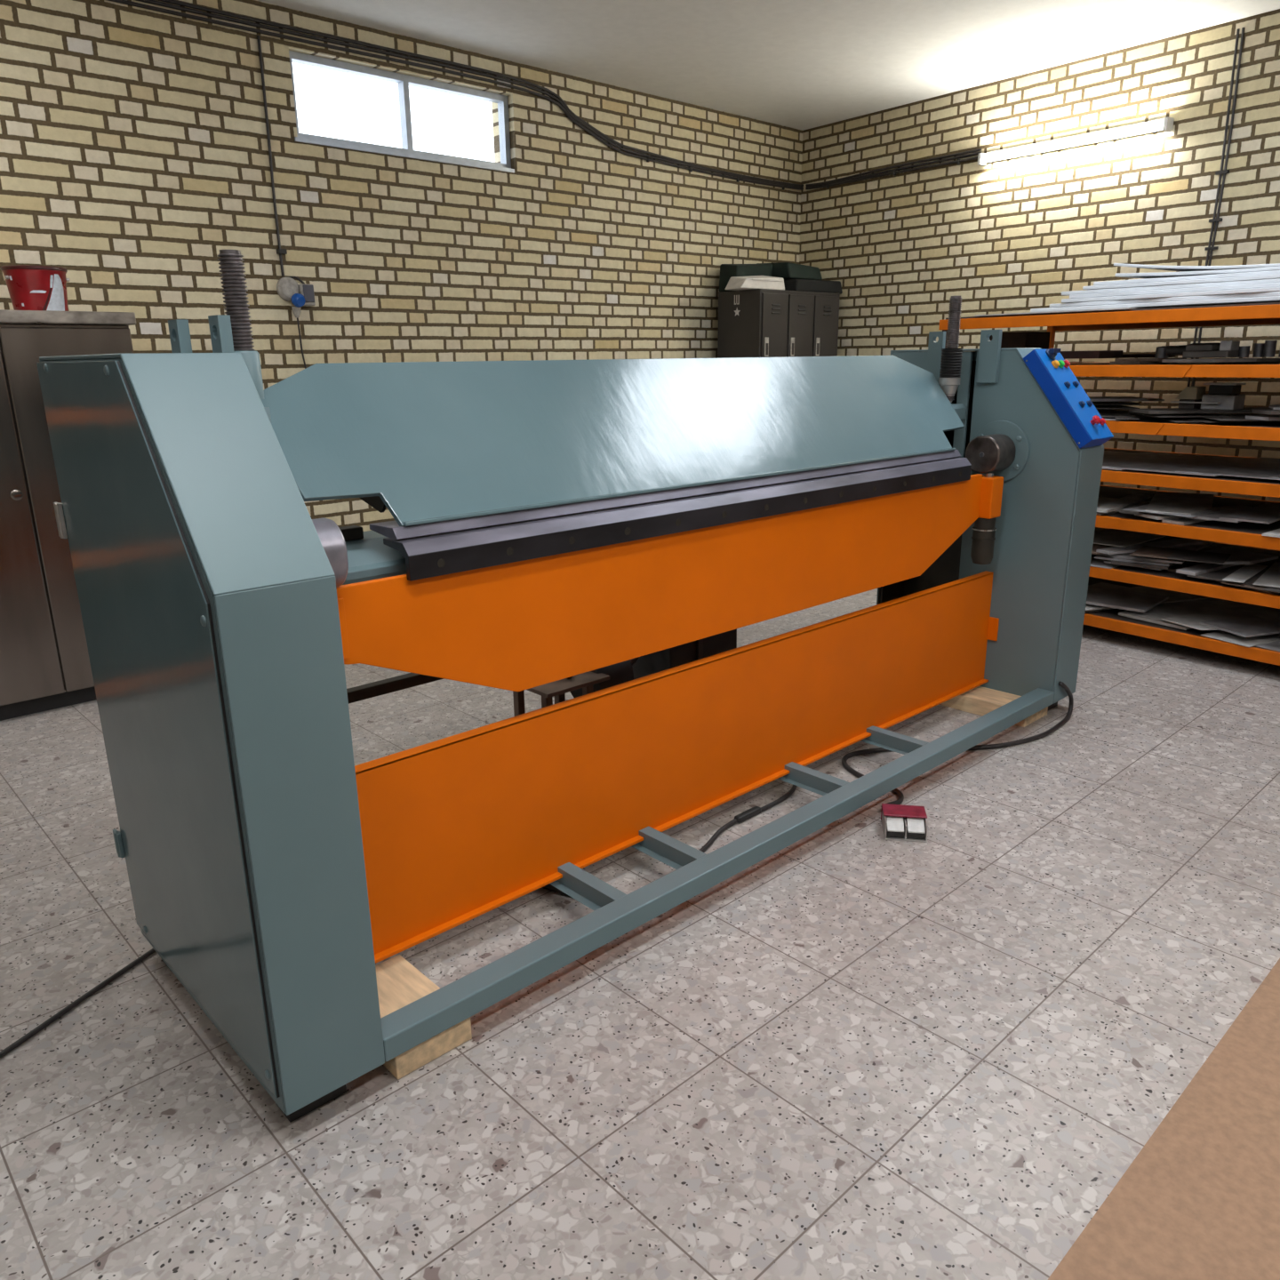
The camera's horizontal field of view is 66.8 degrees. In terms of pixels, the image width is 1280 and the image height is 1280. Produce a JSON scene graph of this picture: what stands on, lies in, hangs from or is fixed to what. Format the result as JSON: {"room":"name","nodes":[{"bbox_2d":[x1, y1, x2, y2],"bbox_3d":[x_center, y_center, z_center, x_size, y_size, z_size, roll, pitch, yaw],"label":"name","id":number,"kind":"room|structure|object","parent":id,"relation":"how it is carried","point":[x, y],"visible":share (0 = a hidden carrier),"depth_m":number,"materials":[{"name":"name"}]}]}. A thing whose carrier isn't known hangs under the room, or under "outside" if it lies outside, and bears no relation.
{"room":"metal workshop","nodes":[
{"label":"metal workshop","id":0,"kind":"room"},
{"bbox_2d":[0,0,802,531],"bbox_3d":[-2.142,-1.620,5.192,9.420,3.200,0.221,-16,22,-41],"label":"wall","id":1,"kind":"structure","parent":0,"point":[134,148],"depth_m":5.39,"materials":[{"name":"beige brick"}]},
{"bbox_2d":[256,35,287,276],"bbox_3d":[-1.902,-2.481,5.010,0.043,1.130,0.033,-15,22,-41],"label":"cable","id":2,"kind":"object","parent":1,"relation":"attached to","point":[279,251],"visible":1,"depth_m":5.01,"materials":[{"name":"plastic"}]},
{"bbox_2d":[276,276,315,317],"bbox_3d":[-1.836,-1.843,5.210,0.190,0.213,0.094,-15,22,-41],"label":"wall socket","id":3,"kind":"object","parent":1,"relation":"attached to","point":[288,289],"visible":1,"depth_m":5.20,"materials":[{"name":"grey plastic"}]},
{"bbox_2d":[288,50,514,172],"bbox_3d":[-1.327,-2.980,5.536,1.440,0.440,0.122,-16,22,-41],"label":"window","id":4,"kind":"structure","parent":1,"relation":"in","point":[404,81],"depth_m":5.54,"materials":[{"name":"metal"}]},
{"bbox_2d":[108,0,803,190],"bbox_3d":[-1.693,-2.982,5.083,8.273,0.385,0.046,-15,22,-41],"label":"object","id":5,"kind":"object","parent":1,"relation":"attached to","point":[583,124],"visible":1,"depth_m":5.46,"materials":[{"name":"plastic"}]},
{"bbox_2d":[0,588,1279,1279],"bbox_3d":[0.865,0.697,2.990,10.200,0.100,8.700,-15,22,-41],"label":"floor","id":6,"kind":"structure","parent":0,"point":[853,1053],"depth_m":2.17,"materials":[{"name":"tile"}]},
{"bbox_2d":[0,309,135,720],"bbox_3d":[-2.743,-0.553,4.268,1.045,1.682,0.607,-15,22,-41],"label":"tall cabinet","id":7,"kind":"object","parent":6,"relation":"on","point":[45,665],"visible":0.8,"depth_m":4.09,"materials":[{"name":"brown metal"}]},
{"bbox_2d":[0,264,69,311],"bbox_3d":[-2.583,-1.498,4.164,0.246,0.185,0.246,-15,22,-41],"label":"bucket","id":8,"kind":"object","parent":7,"relation":"on","point":[29,287],"visible":0.86,"depth_m":4.08,"materials":[{"name":"red metal"}]},
{"bbox_2d":[0,948,155,1057],"bbox_3d":[-1.639,1.073,1.595,0.045,0.015,2.150,6,17,22],"label":"cable","id":9,"kind":"object","parent":6,"relation":"on","point":[145,956],"visible":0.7,"depth_m":2.30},
{"bbox_2d":[375,954,471,1079],"bbox_3d":[-0.552,0.852,2.218,0.188,0.070,0.310,-15,22,-41],"label":"wooden block","id":10,"kind":"object","parent":6,"relation":"on","point":[399,983],"visible":0.51,"depth_m":2.19,"materials":[{"name":"brown wood"}]},
{"bbox_2d":[36,249,1113,1122],"bbox_3d":[0.279,-0.254,3.089,3.518,1.686,0.945,-15,22,-41],"label":"machine","id":11,"kind":"object","parent":6,"relation":"on","point":[556,520],"visible":1,"depth_m":2.43,"materials":[{"name":"grey paint"}]},
{"bbox_2d":[1045,348,1061,359],"bbox_3d":[1.617,-1.123,3.813,0.059,0.046,0.044,-15,22,-41],"label":"switch","id":12,"kind":"object","parent":11,"relation":"attached to","point":[1051,354],"depth_m":3.80,"materials":[{"name":"plastic"}]},
{"bbox_2d":[512,628,736,716],"bbox_3d":[-0.053,0.155,3.825,1.010,0.500,0.340,-15,22,-41],"label":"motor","id":13,"kind":"object","parent":6,"relation":"on","point":[598,679],"visible":0.24,"depth_m":3.70,"materials":[{"name":"black metal"}]},
{"bbox_2d":[698,784,797,852],"bbox_3d":[0.397,0.530,3.361,0.286,0.022,0.972,3,17,12],"label":"cable","id":14,"kind":"object","parent":6,"relation":"on","point":[752,812],"visible":0.64,"depth_m":3.19,"materials":[{"name":"black rubber"}]},
{"bbox_2d":[717,288,839,358],"bbox_3d":[1.099,-1.743,7.735,0.968,1.935,0.436,-15,22,-41],"label":"locker","id":15,"kind":"object","parent":6,"relation":"on","point":[756,323],"visible":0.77,"depth_m":7.28,"materials":[{"name":"metal"}]},
{"bbox_2d":[724,275,784,290],"bbox_3d":[0.838,-2.637,7.142,0.510,0.116,0.222,-15,22,-41],"label":"cardboard","id":16,"kind":"object","parent":15,"relation":"on","point":[752,282],"visible":0.88,"depth_m":7.07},
{"bbox_2d":[718,262,822,292],"bbox_3d":[1.011,-2.792,7.472,0.829,0.226,0.356,-15,22,-41],"label":"cloth bundle","id":17,"kind":"object","parent":15,"relation":"on","point":[786,270],"visible":0.7,"depth_m":7.37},
{"bbox_2d":[784,279,842,294],"bbox_3d":[1.257,-2.784,7.668,0.595,0.095,0.418,-15,22,-41],"label":"folded cloth","id":18,"kind":"object","parent":15,"relation":"on","point":[791,284],"visible":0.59,"depth_m":7.47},
{"bbox_2d":[880,803,927,842],"bbox_3d":[0.842,0.582,3.092,0.134,0.064,0.130,2,16,9],"label":"foot pedal","id":19,"kind":"object","parent":6,"relation":"on","point":[900,822],"visible":1,"depth_m":3.06,"materials":[{"name":"metal"}]},
{"bbox_2d":[841,681,1073,804],"bbox_3d":[1.190,0.340,3.736,1.416,0.162,0.438,-15,22,-41],"label":"cable","id":20,"kind":"object","parent":6,"relation":"on","point":[900,800],"visible":0.78,"depth_m":3.73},
{"bbox_2d":[939,686,1047,727],"bbox_3d":[1.507,0.265,4.145,0.209,0.070,0.386,-15,22,-41],"label":"wooden block","id":21,"kind":"object","parent":6,"relation":"on","point":[980,700],"visible":0.48,"depth_m":4.10,"materials":[{"name":"brown wood"}]},
{"bbox_2d":[938,304,1279,665],"bbox_3d":[3.048,-0.821,4.975,1.184,1.652,2.870,-13,20,-36],"label":"storage rack","id":22,"kind":"object","parent":6,"relation":"on","point":[1242,535],"visible":0.3,"depth_m":4.71,"materials":[{"name":"metal"}]},
{"bbox_2d":[989,331,1050,349],"bbox_3d":[2.222,-1.731,5.705,0.250,0.150,0.250,-13,20,-36],"label":"storage box","id":23,"kind":"object","parent":22,"relation":"on","point":[1013,340],"visible":0.42,"depth_m":5.59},
{"bbox_2d":[1060,350,1123,359],"bbox_3d":[2.411,-1.566,5.326,0.250,0.040,0.360,-13,20,-36],"label":"storage box","id":24,"kind":"object","parent":22,"relation":"on","point":[1093,354],"visible":0.64,"depth_m":5.19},
{"bbox_2d":[1090,557,1119,568],"bbox_3d":[2.577,-0.445,5.241,0.614,0.003,0.187,-15,21,-40],"label":"metal offcut","id":25,"kind":"object","parent":22,"relation":"on","point":[1094,562],"visible":0.18,"depth_m":5.08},
{"bbox_2d":[945,302,1279,319],"bbox_3d":[2.839,-1.685,4.979,1.100,0.010,2.200,-13,20,-36],"label":"board","id":26,"kind":"object","parent":22,"relation":"on","point":[1267,303],"visible":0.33,"depth_m":4.70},
{"bbox_2d":[974,307,1142,316],"bbox_3d":[2.379,-1.754,5.208,0.700,0.006,0.860,-13,20,-36],"label":"board","id":27,"kind":"object","parent":26,"relation":"on","point":[1120,308],"visible":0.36,"depth_m":4.96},
{"bbox_2d":[1030,296,1279,311],"bbox_3d":[2.704,-1.672,4.862,0.694,0.018,1.220,-13,20,-36],"label":"sheet","id":28,"kind":"object","parent":26,"relation":"on","point":[1273,299],"visible":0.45,"depth_m":4.58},
{"bbox_2d":[1049,291,1279,307],"bbox_3d":[2.744,-1.679,4.814,0.685,0.019,1.140,-13,20,-36],"label":"sheet","id":29,"kind":"object","parent":28,"relation":"on","point":[1273,293],"visible":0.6,"depth_m":4.59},
{"bbox_2d":[1061,287,1279,303],"bbox_3d":[2.763,-1.696,4.804,0.720,0.020,1.030,-13,20,-36],"label":"sheet","id":30,"kind":"object","parent":29,"relation":"on","point":[1270,289],"visible":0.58,"depth_m":4.56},
{"bbox_2d":[1069,282,1279,298],"bbox_3d":[2.803,-1.705,4.761,0.704,0.021,1.080,-13,20,-36],"label":"sheet","id":31,"kind":"object","parent":30,"relation":"on","point":[1272,284],"visible":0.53,"depth_m":4.56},
{"bbox_2d":[1061,278,1279,295],"bbox_3d":[2.772,-1.742,4.825,0.705,0.021,1.050,-13,20,-36],"label":"sheet","id":32,"kind":"object","parent":31,"relation":"on","point":[1277,280],"visible":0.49,"depth_m":4.58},
{"bbox_2d":[1082,273,1279,289],"bbox_3d":[2.842,-1.736,4.732,0.705,0.022,1.040,-13,20,-36],"label":"sheet","id":33,"kind":"object","parent":32,"relation":"on","point":[1265,276],"visible":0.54,"depth_m":4.55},
{"bbox_2d":[1093,270,1279,285],"bbox_3d":[2.838,-1.760,4.748,0.684,0.023,0.920,-13,20,-36],"label":"sheet","id":34,"kind":"object","parent":33,"relation":"on","point":[1274,272],"visible":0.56,"depth_m":4.55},
{"bbox_2d":[1115,266,1279,279],"bbox_3d":[2.853,-1.781,4.728,0.675,0.039,0.760,-13,20,-36],"label":"sheet","id":35,"kind":"object","parent":34,"relation":"on","point":[1145,276],"visible":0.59,"depth_m":4.57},
{"bbox_2d":[1113,263,1279,271],"bbox_3d":[2.838,-1.815,4.729,0.645,0.072,0.755,-13,20,-36],"label":"sheet","id":36,"kind":"object","parent":35,"relation":"on","point":[1183,268],"visible":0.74,"depth_m":4.56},
{"bbox_2d":[1096,408,1133,417],"bbox_3d":[2.510,-1.235,5.268,0.249,0.005,0.794,6,17,22],"label":"metal offcut","id":37,"kind":"object","parent":22,"relation":"on","point":[1103,412],"visible":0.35,"depth_m":5.12,"materials":[{"name":"metal"}]},
{"bbox_2d":[1104,560,1176,570],"bbox_3d":[2.646,-0.415,5.075,0.365,0.009,0.276,-15,21,-40],"label":"metal offcut","id":38,"kind":"object","parent":22,"relation":"on","point":[1107,561],"visible":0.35,"depth_m":4.95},
{"bbox_2d":[1111,560,1174,569],"bbox_3d":[2.697,-0.443,5.122,0.263,0.014,0.566,12,20,36],"label":"metal offcut","id":39,"kind":"object","parent":38,"relation":"on","point":[1114,562],"visible":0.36,"depth_m":4.91,"materials":[{"name":"metal"}]},
{"bbox_2d":[1094,554,1173,566],"bbox_3d":[2.766,-0.494,5.255,0.354,0.009,0.838,12,21,38],"label":"metal offcut","id":40,"kind":"object","parent":39,"relation":"on","point":[1099,556],"visible":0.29,"depth_m":4.95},
{"bbox_2d":[1100,539,1215,564],"bbox_3d":[2.818,-0.504,5.243,0.332,0.014,0.850,15,22,42],"label":"metal offcut","id":41,"kind":"object","parent":40,"relation":"on","point":[1205,543],"visible":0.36,"depth_m":4.99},
{"bbox_2d":[1091,536,1193,554],"bbox_3d":[2.646,-0.542,5.340,0.822,0.009,0.324,-9,18,-27],"label":"metal offcut","id":42,"kind":"object","parent":41,"relation":"on","point":[1095,547],"visible":0.14,"depth_m":5.22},
{"bbox_2d":[1093,528,1166,547],"bbox_3d":[2.671,-0.574,5.369,0.619,0.005,0.311,-13,20,-37],"label":"metal offcut","id":43,"kind":"object","parent":42,"relation":"on","point":[1109,537],"visible":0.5,"depth_m":5.31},
{"bbox_2d":[1096,537,1203,554],"bbox_3d":[2.700,-0.495,5.131,0.680,0.014,0.115,-8,18,-25],"label":"metal offcut","id":44,"kind":"object","parent":41,"relation":"on","point":[1181,541],"visible":0.82,"depth_m":5.13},
{"bbox_2d":[1129,545,1199,562],"bbox_3d":[2.675,-0.435,4.889,0.313,0.005,0.281,12,21,38],"label":"metal offcut","id":45,"kind":"object","parent":44,"relation":"on","point":[1148,551],"visible":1,"depth_m":4.91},
{"bbox_2d":[1167,549,1231,564],"bbox_3d":[2.765,-0.414,4.795,0.240,0.003,0.280,12,20,36],"label":"metal offcut","id":46,"kind":"object","parent":45,"relation":"on","point":[1186,555],"visible":1,"depth_m":4.78,"materials":[{"name":"metal"}]},
{"bbox_2d":[1156,544,1200,563],"bbox_3d":[2.781,-0.447,5.003,0.116,0.009,0.518,12,20,37],"label":"metal offcut","id":47,"kind":"object","parent":41,"relation":"on","point":[1190,547],"visible":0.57,"depth_m":5.07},
{"bbox_2d":[1205,547,1278,564],"bbox_3d":[2.944,-0.415,4.843,0.363,0.014,0.272,-10,19,-29],"label":"metal offcut","id":48,"kind":"object","parent":47,"relation":"on","point":[1237,556],"visible":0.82,"depth_m":4.81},
{"bbox_2d":[1109,360,1177,364],"bbox_3d":[2.580,-1.421,4.970,0.298,0.014,0.170,-9,18,-26],"label":"metal offcut","id":49,"kind":"object","parent":22,"relation":"on","point":[1124,362],"visible":0.79,"depth_m":4.89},
{"bbox_2d":[1114,357,1186,361],"bbox_3d":[2.606,-1.431,4.950,0.321,0.014,0.173,-9,18,-27],"label":"metal offcut","id":50,"kind":"object","parent":49,"relation":"on","point":[1116,359],"visible":0.71,"depth_m":4.87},
{"bbox_2d":[1154,342,1220,358],"bbox_3d":[2.758,-1.448,4.853,0.325,0.069,0.068,13,21,39],"label":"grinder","id":51,"kind":"object","parent":50,"relation":"on","point":[1164,351],"visible":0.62,"depth_m":4.90,"materials":[{"name":"metal"}]},
{"bbox_2d":[1102,452,1205,470],"bbox_3d":[2.627,-0.995,5.343,0.950,0.004,0.523,-13,20,-36],"label":"metal offcut","id":52,"kind":"object","parent":22,"relation":"on","point":[1110,459],"visible":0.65,"depth_m":5.42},
{"bbox_2d":[1070,362,1279,365],"bbox_3d":[3.042,-1.368,4.817,1.123,0.011,2.860,-13,20,-36],"label":"shelf","id":53,"kind":"object","parent":22,"relation":"attached to","point":[1071,364],"depth_m":4.97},
{"bbox_2d":[1102,456,1254,476],"bbox_3d":[2.896,-0.912,5.031,0.950,0.004,0.554,-13,20,-36],"label":"metal offcut","id":54,"kind":"object","parent":22,"relation":"on","point":[1168,465],"visible":0.73,"depth_m":5.03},
{"bbox_2d":[1085,576,1279,652],"bbox_3d":[3.059,-0.150,5.170,1.123,0.011,2.860,-13,20,-36],"label":"shelf","id":55,"kind":"object","parent":22,"relation":"attached to","point":[1113,613],"depth_m":5.00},
{"bbox_2d":[1161,517,1207,525],"bbox_3d":[2.698,-0.594,4.781,0.269,0.014,0.107,-11,19,-32],"label":"metal offcut","id":56,"kind":"object","parent":22,"relation":"on","point":[1185,521],"visible":0.53,"depth_m":4.72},
{"bbox_2d":[1118,598,1252,630],"bbox_3d":[2.975,-0.167,5.159,0.891,0.014,0.358,-11,19,-31],"label":"metal offcut","id":57,"kind":"object","parent":22,"relation":"on","point":[1156,614],"visible":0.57,"depth_m":5.11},
{"bbox_2d":[1085,589,1214,610],"bbox_3d":[2.738,-0.239,5.383,0.898,0.005,0.313,-5,17,-16],"label":"metal offcut","id":58,"kind":"object","parent":57,"relation":"on","point":[1173,596],"visible":0.29,"depth_m":5.37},
{"bbox_2d":[1086,587,1168,612],"bbox_3d":[2.611,-0.217,5.226,0.320,0.014,0.395,14,22,42],"label":"metal offcut","id":59,"kind":"object","parent":58,"relation":"on","point":[1140,602],"visible":0.86,"depth_m":5.19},
{"bbox_2d":[1091,527,1279,595],"bbox_3d":[3.055,-0.400,5.098,1.123,0.011,2.860,-13,20,-36],"label":"shelf","id":60,"kind":"object","parent":22,"relation":"attached to","point":[1163,573],"depth_m":4.93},
{"bbox_2d":[1098,485,1279,534],"bbox_3d":[3.052,-0.653,5.024,1.123,0.011,2.860,-13,20,-36],"label":"shelf","id":61,"kind":"object","parent":22,"relation":"attached to","point":[1105,491],"depth_m":4.97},
{"bbox_2d":[1101,448,1279,484],"bbox_3d":[3.049,-0.874,4.960,1.123,0.011,2.860,-13,20,-36],"label":"shelf","id":62,"kind":"object","parent":22,"relation":"attached to","point":[1220,477],"depth_m":4.73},
{"bbox_2d":[1134,504,1252,519],"bbox_3d":[2.836,-0.646,4.905,0.686,0.014,0.152,-6,17,-16],"label":"metal offcut","id":63,"kind":"object","parent":22,"relation":"on","point":[1153,516],"visible":0.43,"depth_m":4.83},
{"bbox_2d":[1120,502,1149,514],"bbox_3d":[2.642,-0.684,4.992,0.517,0.014,0.127,-15,21,-40],"label":"metal offcut","id":64,"kind":"object","parent":63,"relation":"on","point":[1121,510],"visible":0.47,"depth_m":4.84,"materials":[{"name":"metal"}]},
{"bbox_2d":[1124,504,1217,517],"bbox_3d":[2.633,-0.643,4.819,0.266,0.003,0.334,-12,20,-35],"label":"metal offcut","id":65,"kind":"object","parent":64,"relation":"on","point":[1141,508],"visible":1,"depth_m":4.74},
{"bbox_2d":[1144,491,1214,514],"bbox_3d":[2.817,-0.716,5.049,0.282,0.003,0.810,9,19,29],"label":"metal offcut","id":66,"kind":"object","parent":65,"relation":"on","point":[1161,501],"visible":1,"depth_m":5.02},
{"bbox_2d":[1185,509,1225,520],"bbox_3d":[2.837,-0.612,4.753,0.383,0.003,0.157,-14,20,-37],"label":"metal offcut","id":67,"kind":"object","parent":63,"relation":"on","point":[1215,509],"visible":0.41,"depth_m":4.69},
{"bbox_2d":[1193,509,1243,522],"bbox_3d":[2.879,-0.607,4.711,0.399,0.009,0.192,-13,20,-37],"label":"metal offcut","id":68,"kind":"object","parent":67,"relation":"on","point":[1216,516],"visible":0.41,"depth_m":4.66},
{"bbox_2d":[1219,503,1279,523],"bbox_3d":[3.040,-0.616,4.702,0.641,0.009,0.208,-14,21,-39],"label":"metal offcut","id":69,"kind":"object","parent":68,"relation":"on","point":[1266,513],"visible":1,"depth_m":4.62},
{"bbox_2d":[1113,408,1279,427],"bbox_3d":[3.046,-1.110,4.892,1.123,0.011,2.860,-13,20,-36],"label":"shelf","id":70,"kind":"object","parent":22,"relation":"attached to","point":[1142,419],"depth_m":4.64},
{"bbox_2d":[1167,546,1264,572],"bbox_3d":[3.030,-0.412,5.089,0.284,0.014,0.774,13,21,40],"label":"metal offcut","id":71,"kind":"object","parent":22,"relation":"on","point":[1187,564],"visible":0.18,"depth_m":5.00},
{"bbox_2d":[1161,358,1279,362],"bbox_3d":[2.785,-1.324,4.592,0.481,0.014,0.357,-10,19,-29],"label":"metal offcut","id":72,"kind":"object","parent":22,"relation":"on","point":[1201,360],"visible":1,"depth_m":4.46,"materials":[{"name":"metal"}]},
{"bbox_2d":[1182,340,1239,358],"bbox_3d":[2.720,-1.382,4.616,0.160,0.075,0.200,-14,21,-38],"label":"bench vise","id":73,"kind":"object","parent":72,"relation":"on","point":[1225,349],"visible":1,"depth_m":4.57,"materials":[{"name":"metal"}]},
{"bbox_2d":[1262,340,1277,357],"bbox_3d":[2.917,-1.349,4.494,0.048,0.074,0.048,-15,22,-41],"label":"bush","id":74,"kind":"object","parent":72,"relation":"on","point":[1270,346],"visible":1,"depth_m":4.48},
{"bbox_2d":[1168,416,1279,423],"bbox_3d":[2.950,-1.064,4.675,0.632,0.003,0.357,-1,16,0],"label":"metal offcut","id":75,"kind":"object","parent":22,"relation":"on","point":[1193,419],"visible":0.5,"depth_m":4.57,"materials":[{"name":"metal"}]},
{"bbox_2d":[1175,457,1279,479],"bbox_3d":[3.169,-0.831,4.722,0.950,0.004,0.651,-12,20,-35],"label":"metal offcut","id":76,"kind":"object","parent":22,"relation":"on","point":[1257,468],"visible":1,"depth_m":4.74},
{"bbox_2d":[1200,630,1279,647],"bbox_3d":[3.094,-0.047,4.766,0.725,0.003,0.235,-9,18,-26],"label":"metal offcut","id":77,"kind":"object","parent":22,"relation":"on","point":[1223,636],"visible":0.62,"depth_m":4.63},
{"bbox_2d":[1216,580,1275,593],"bbox_3d":[3.012,-0.275,4.615,0.410,0.014,0.270,-7,17,-21],"label":"metal offcut","id":78,"kind":"object","parent":22,"relation":"on","point":[1264,591],"visible":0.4,"depth_m":4.48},
{"bbox_2d":[1220,581,1279,592],"bbox_3d":[2.991,-0.277,4.587,0.426,0.005,0.266,-11,19,-33],"label":"metal offcut","id":79,"kind":"object","parent":78,"relation":"on","point":[1260,588],"visible":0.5,"depth_m":4.49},
{"bbox_2d":[1186,564,1268,586],"bbox_3d":[2.910,-0.323,4.723,0.422,0.009,0.312,-15,21,-40],"label":"metal offcut","id":80,"kind":"object","parent":79,"relation":"on","point":[1219,575],"visible":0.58,"depth_m":4.67,"materials":[{"name":"metal"}]},
{"bbox_2d":[1176,562,1238,575],"bbox_3d":[2.869,-0.371,4.848,0.538,0.014,0.091,-11,19,-32],"label":"metal offcut","id":81,"kind":"object","parent":80,"relation":"on","point":[1206,567],"visible":0.64,"depth_m":4.76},
{"bbox_2d":[1222,563,1268,583],"bbox_3d":[2.925,-0.325,4.687,0.088,0.003,0.484,14,22,41],"label":"metal offcut","id":82,"kind":"object","parent":80,"relation":"on","point":[1245,572],"visible":0.86,"depth_m":4.67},
{"bbox_2d":[1252,561,1279,587],"bbox_3d":[3.101,-0.310,4.642,0.194,0.005,0.624,13,21,39],"label":"metal offcut","id":83,"kind":"object","parent":80,"relation":"on","point":[1271,577],"visible":1,"depth_m":4.58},
{"bbox_3d":[3.123,-1.078,4.690,0.698,0.009,0.327,1,16,5],"label":"metal offcut","id":84,"kind":"object","parent":22,"relation":"on","visible":0},
{"bbox_2d":[1200,414,1260,420],"bbox_3d":[2.841,-1.058,4.610,0.306,0.003,0.441,2,16,10],"label":"metal offcut","id":85,"kind":"object","parent":84,"relation":"on","point":[1233,417],"visible":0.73,"depth_m":4.59,"materials":[{"name":"metal"}]},
{"bbox_2d":[1127,412,1230,417],"bbox_3d":[2.668,-1.121,4.826,0.328,0.003,0.393,1,16,6],"label":"metal offcut","id":86,"kind":"object","parent":85,"relation":"on","point":[1164,415],"visible":0.79,"depth_m":4.75,"materials":[{"name":"metal"}]},
{"bbox_2d":[1128,386,1271,414],"bbox_3d":[2.839,-1.187,4.783,0.758,0.119,0.264,0,16,2],"label":"metal offcut","id":87,"kind":"object","parent":86,"relation":"on","point":[1156,411],"depth_m":4.78,"materials":[{"name":"metal"}]},
{"bbox_2d":[1170,382,1246,410],"bbox_3d":[2.788,-1.197,4.761,0.150,0.125,0.280,-13,20,-36],"label":"machine","id":88,"kind":"object","parent":87,"relation":"on","point":[1222,396],"visible":1,"depth_m":4.68,"materials":[{"name":"black metal"}]},
{"bbox_2d":[1048,958,1279,1279],"bbox_3d":[1.427,1.173,1.131,3.800,0.006,1.731,-15,22,-41],"label":"cardboard sheet","id":89,"kind":"object","parent":6,"relation":"on","point":[1200,1200],"visible":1,"depth_m":1.76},
{"bbox_2d":[256,0,1279,130],"bbox_3d":[0.822,-2.472,2.071,10.200,0.100,8.700,-15,22,-41],"label":"ceiling","id":90,"kind":"structure","parent":0,"point":[802,65],"depth_m":5.49,"materials":[{"name":"white paint"}]},
{"bbox_2d":[799,8,1279,502],"bbox_3d":[3.893,-1.694,5.166,0.220,3.200,8.650,-13,20,-36],"label":"wall","id":91,"kind":"structure","parent":0,"point":[1009,236],"depth_m":6.20,"materials":[{"name":"beige brick"}]},
{"bbox_2d":[805,148,981,189],"bbox_3d":[1.831,-3.479,7.217,0.028,0.075,1.596,-13,20,-36],"label":"cable","id":92,"kind":"object","parent":91,"relation":"attached to","point":[857,177],"visible":0.98,"depth_m":7.11,"materials":[{"name":"plastic"}]},
{"bbox_2d":[977,117,1174,165],"bbox_3d":[2.693,-3.121,6.096,0.085,0.075,1.250,-13,20,-36],"label":"tube light","id":93,"kind":"object","parent":91,"relation":"attached to","point":[1165,124],"visible":1,"depth_m":6.03,"materials":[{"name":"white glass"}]},
{"bbox_2d":[1187,27,1244,386],"bbox_3d":[3.295,-2.374,5.563,0.020,2.000,0.065,-13,20,-36],"label":"cable","id":94,"kind":"object","parent":91,"relation":"attached to","point":[1220,172],"visible":0.68,"depth_m":5.47,"materials":[{"name":"plastic"}]},
{"bbox_3d":[2.403,-1.257,5.374,0.255,0.005,0.730,0,16,1],"label":"metal offcut","id":95,"kind":"object","parent":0,"visible":0},
{"bbox_3d":[2.147,-1.318,5.492,0.342,0.009,0.472,-1,16,-2],"label":"metal offcut","id":96,"kind":"object","parent":95,"relation":"on","visible":0},
{"bbox_2d":[1092,400,1130,402],"bbox_3d":[2.311,-1.341,5.452,0.758,0.003,0.306,0,16,4],"label":"metal offcut","id":97,"kind":"object","parent":96,"relation":"on","point":[1118,401],"visible":0.12,"depth_m":5.29,"materials":[{"name":"metal"}]},
{"bbox_2d":[1146,398,1164,400],"bbox_3d":[2.486,-1.342,5.425,0.771,0.009,0.196,2,16,9],"label":"metal offcut","id":98,"kind":"object","parent":97,"relation":"on","point":[1148,399],"visible":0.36,"depth_m":5.28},
{"bbox_2d":[1088,396,1146,401],"bbox_3d":[2.364,-1.308,5.270,0.641,0.014,0.269,2,16,10],"label":"metal offcut","id":99,"kind":"object","parent":98,"relation":"on","point":[1092,398],"visible":0.35,"depth_m":5.13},
{"bbox_3d":[3.361,-0.075,4.764,0.199,0.005,0.820,10,19,33],"label":"metal offcut","id":100,"kind":"object","parent":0,"visible":0},
{"bbox_2d":[1161,604,1279,630],"bbox_3d":[3.050,-0.113,4.888,0.794,0.005,0.311,-7,17,-21],"label":"metal offcut","id":101,"kind":"object","parent":100,"relation":"on","point":[1191,620],"visible":0.69,"depth_m":4.92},
{"bbox_2d":[1200,616,1279,637],"bbox_3d":[2.959,-0.067,4.706,0.342,0.009,0.261,-5,17,-16],"label":"metal offcut","id":102,"kind":"object","parent":101,"relation":"on","point":[1252,626],"visible":1,"depth_m":4.70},
{"bbox_3d":[2.440,-0.738,5.273,0.366,0.005,0.344,-10,18,-29],"label":"metal offcut","id":103,"kind":"object","parent":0,"visible":0},
{"bbox_2d":[1097,496,1150,511],"bbox_3d":[2.513,-0.742,5.266,0.360,0.003,0.466,14,22,41],"label":"metal offcut","id":104,"kind":"object","parent":103,"relation":"on","point":[1101,500],"visible":0.21,"depth_m":5.31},
{"bbox_2d":[1096,493,1151,512],"bbox_3d":[2.598,-0.737,5.215,0.101,0.014,0.730,13,21,39],"label":"metal offcut","id":105,"kind":"object","parent":104,"relation":"on","point":[1124,502],"visible":0.88,"depth_m":5.17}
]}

